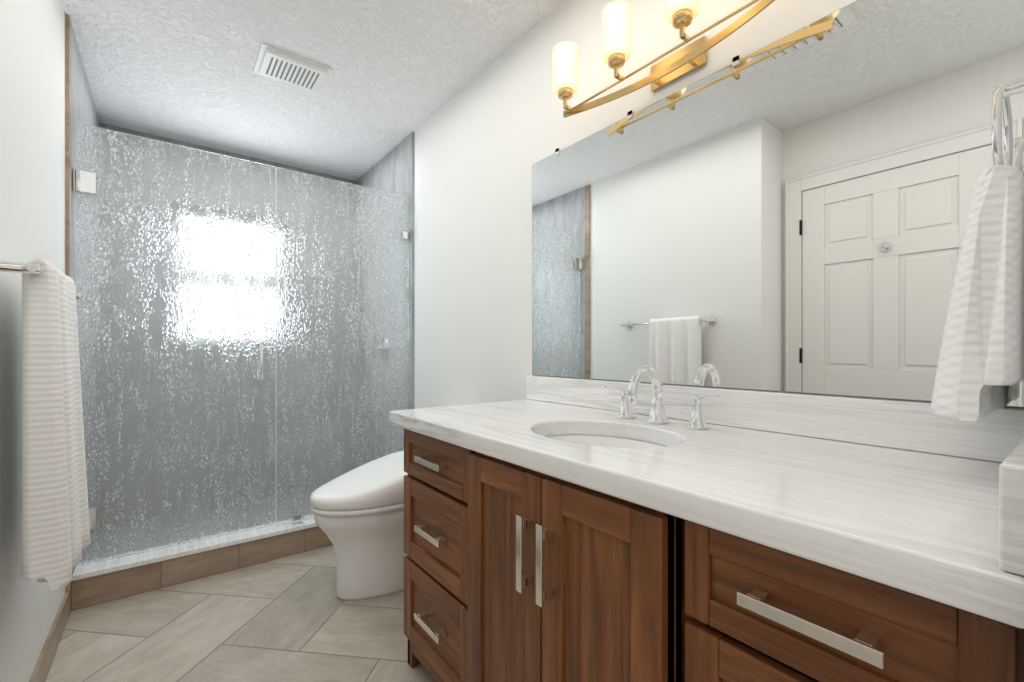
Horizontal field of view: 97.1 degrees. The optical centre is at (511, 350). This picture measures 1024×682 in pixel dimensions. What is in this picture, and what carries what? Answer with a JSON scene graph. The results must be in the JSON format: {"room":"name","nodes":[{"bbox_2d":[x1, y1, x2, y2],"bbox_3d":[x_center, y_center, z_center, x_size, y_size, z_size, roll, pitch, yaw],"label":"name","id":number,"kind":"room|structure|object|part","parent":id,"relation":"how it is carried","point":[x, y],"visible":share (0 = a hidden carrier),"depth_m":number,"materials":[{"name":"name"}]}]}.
{"room":"bathroom","nodes":[
{"label":"bathroom","id":0,"kind":"room"},
{"bbox_2d":[0,0,64,681],"bbox_3d":[-1.803,-0.140,1.742,0.100,2.440,2.540,0,0,-37],"label":"wall","id":1,"kind":"structure","parent":0,"point":[32,129],"depth_m":1.27,"materials":[{"name":"white paint"}]},
{"bbox_2d":[0,258,90,590],"bbox_3d":[-1.311,0.180,1.304,0.143,0.800,0.699,0,0,-37],"label":"towel","id":2,"kind":"object","parent":1,"relation":"attached to","point":[55,528],"visible":1,"depth_m":1.09,"materials":[{"name":"white fabric"}]},
{"bbox_2d":[29,14,70,681],"bbox_3d":[-1.409,-0.140,1.320,0.012,2.440,1.390,0,0,-37],"label":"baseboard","id":3,"kind":"structure","parent":1,"relation":"attached to","point":[40,672],"depth_m":1.83,"materials":[{"name":"wood"}]},
{"bbox_2d":[71,23,99,610],"bbox_3d":[-2.151,-0.140,2.288,0.012,2.440,1.050,0,0,-37],"label":"tile","id":4,"kind":"structure","parent":1,"relation":"attached to","point":[83,109],"depth_m":1.96,"materials":[{"name":"grey tile"}]},
{"bbox_2d":[46,545,435,681],"bbox_3d":[-0.652,1.110,1.359,2.040,0.060,4.550,0,0,-37],"label":"floor","id":5,"kind":"structure","parent":0,"point":[292,618],"depth_m":1.73,"materials":[{"name":"tile"}]},
{"bbox_2d":[72,518,332,610],"bbox_3d":[-1.258,1.005,2.386,1.524,0.150,0.142,0,0,-37],"label":"shower curb","id":6,"kind":"object","parent":5,"relation":"on","point":[99,589],"depth_m":2.12,"materials":[{"name":"tile"}]},
{"bbox_3d":[-1.258,0.942,2.386,1.524,0.024,0.142,0,0,-37],"label":"shower curb cap","id":7,"kind":"part","parent":6,"relation":"part of","materials":[{"name":"white stone"}]},
{"bbox_2d":[73,122,409,566],"bbox_3d":[-1.255,-0.021,2.383,1.522,1.899,0.117,0,0,-37],"label":"glass enclosure","id":8,"kind":"object","parent":6,"relation":"on","point":[243,332],"visible":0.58,"depth_m":2.24,"materials":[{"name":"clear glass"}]},
{"bbox_3d":[-1.551,-0.026,2.157,0.761,1.888,0.010,0,0,-38],"label":"door","id":9,"kind":"part","parent":8,"relation":"part of","materials":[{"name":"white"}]},
{"bbox_2d":[310,450,407,600],"bbox_3d":[-0.558,0.723,2.130,0.732,0.714,0.414,0,0,-37],"label":"toilet","id":10,"kind":"object","parent":5,"relation":"on","point":[358,512],"visible":0.42,"depth_m":1.95,"materials":[{"name":"white ceramic"}]},
{"bbox_3d":[-0.624,0.672,2.080,0.563,0.024,0.390,0,0,-38],"label":"seat","id":11,"kind":"part","parent":10,"relation":"part of","materials":[{"name":"white plastic"}]},
{"bbox_3d":[-0.567,0.597,2.124,0.710,0.173,0.394,0,0,-38],"label":"lid","id":12,"kind":"part","parent":10,"relation":"part of","materials":[{"name":"white plastic"}]},
{"bbox_2d":[389,422,1023,681],"bbox_3d":[0.263,0.665,1.146,0.642,0.830,1.422,0,0,-37],"label":"bathroom vanity","id":13,"kind":"object","parent":5,"relation":"on","point":[559,529],"depth_m":0.76,"materials":[{"name":"brown wood"}]},
{"bbox_2d":[389,398,1023,617],"bbox_3d":[0.265,0.227,1.160,0.623,0.044,1.442,0,0,-37],"label":"countertop","id":14,"kind":"structure","parent":13,"relation":"on","point":[921,516],"depth_m":0.72,"materials":[{"name":"white stone"}]},
{"bbox_2d":[549,426,660,449],"bbox_3d":[0.229,0.321,1.147,0.329,0.168,0.422,0,0,-37],"label":"sink","id":15,"kind":"object","parent":14,"relation":"in","point":[586,433],"depth_m":1.31,"materials":[{"name":"white ceramic"}]},
{"bbox_2d":[601,366,728,429],"bbox_3d":[0.380,0.123,1.262,0.156,0.163,0.380,0,0,-37],"label":"faucet","id":16,"kind":"object","parent":14,"relation":"on","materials":[{"name":"silver metal"}]},
{"bbox_2d":[61,0,563,180],"bbox_3d":[-0.652,-1.400,1.359,2.040,0.080,4.550,0,0,-37],"label":"ceiling","id":17,"kind":"structure","parent":0,"point":[180,70],"depth_m":2.16,"materials":[{"name":"white paint"}]},
{"bbox_2d":[253,43,331,92],"bbox_3d":[-1.060,-1.348,2.187,0.300,0.022,0.250,0,0,-37],"label":"fan","id":18,"kind":"object","parent":17,"relation":"attached to","point":[277,64],"visible":1,"depth_m":2.16,"materials":[{"name":"white plastic"}]},
{"bbox_2d":[414,0,1023,408],"bbox_3d":[0.118,-0.140,1.949,0.100,2.440,4.550,0,0,-37],"label":"wall","id":19,"kind":"structure","parent":0,"point":[485,140],"depth_m":2.06,"materials":[{"name":"white paint"}]},
{"bbox_2d":[356,132,413,408],"bbox_3d":[-0.933,-0.140,3.226,0.012,2.440,1.045,0,0,-37],"label":"tile","id":20,"kind":"structure","parent":19,"relation":"attached to","point":[392,170],"depth_m":2.88,"materials":[{"name":"grey tile"}]},
{"bbox_2d":[553,0,774,117],"bbox_3d":[0.424,-0.916,1.305,0.197,0.205,0.740,0,0,-37],"label":"sconce","id":21,"kind":"object","parent":19,"relation":"attached to","point":[681,15],"visible":1,"depth_m":1.33,"materials":[{"name":"gold metal"}]},
{"bbox_2d":[526,375,1023,461],"bbox_3d":[0.498,0.155,1.352,0.021,0.100,1.421,0,0,-37],"label":"backsplash","id":22,"kind":"structure","parent":19,"relation":"attached to","point":[906,425],"depth_m":1.02,"materials":[{"name":"white stone"}]},
{"bbox_2d":[532,0,1023,406],"bbox_3d":[0.508,-0.345,1.348,0.010,0.894,1.390,0,0,-37],"label":"mirror","id":23,"kind":"object","parent":19,"relation":"attached to","point":[788,213],"visible":1,"depth_m":1.11,"materials":[{"name":"grey mirror"}]},
{"bbox_3d":[0.920,-0.140,0.287,0.650,2.440,0.735,0,0,-37],"label":"wall","id":24,"kind":"structure","parent":0,"visible":0},
{"bbox_2d":[930,76,1023,421],"bbox_3d":[0.790,-0.171,0.736,0.250,0.551,0.132,0,0,-37],"label":"hand towel","id":25,"kind":"object","parent":24,"relation":"attached to","point":[980,362],"visible":1,"depth_m":0.68,"materials":[{"name":"white fabric"}]},
{"bbox_2d":[993,430,1023,573],"bbox_3d":[0.702,0.155,0.599,0.613,0.100,0.020,0,0,-37],"label":"backsplash","id":26,"kind":"structure","parent":24,"relation":"attached to","point":[1008,467],"depth_m":0.42,"materials":[{"name":"white stone"}]},
{"bbox_3d":[-1.904,-0.140,3.228,1.550,2.440,0.140,0,0,-37],"label":"wall","id":27,"kind":"structure","parent":0,"visible":0},
{"bbox_2d":[100,123,355,183],"bbox_3d":[-1.888,-0.140,3.208,1.526,2.440,0.112,0,0,-37],"label":"tiled wall","id":28,"kind":"structure","parent":27,"relation":"attached to","point":[154,137],"depth_m":3.06,"materials":[{"name":"grey tile"}]}
]}

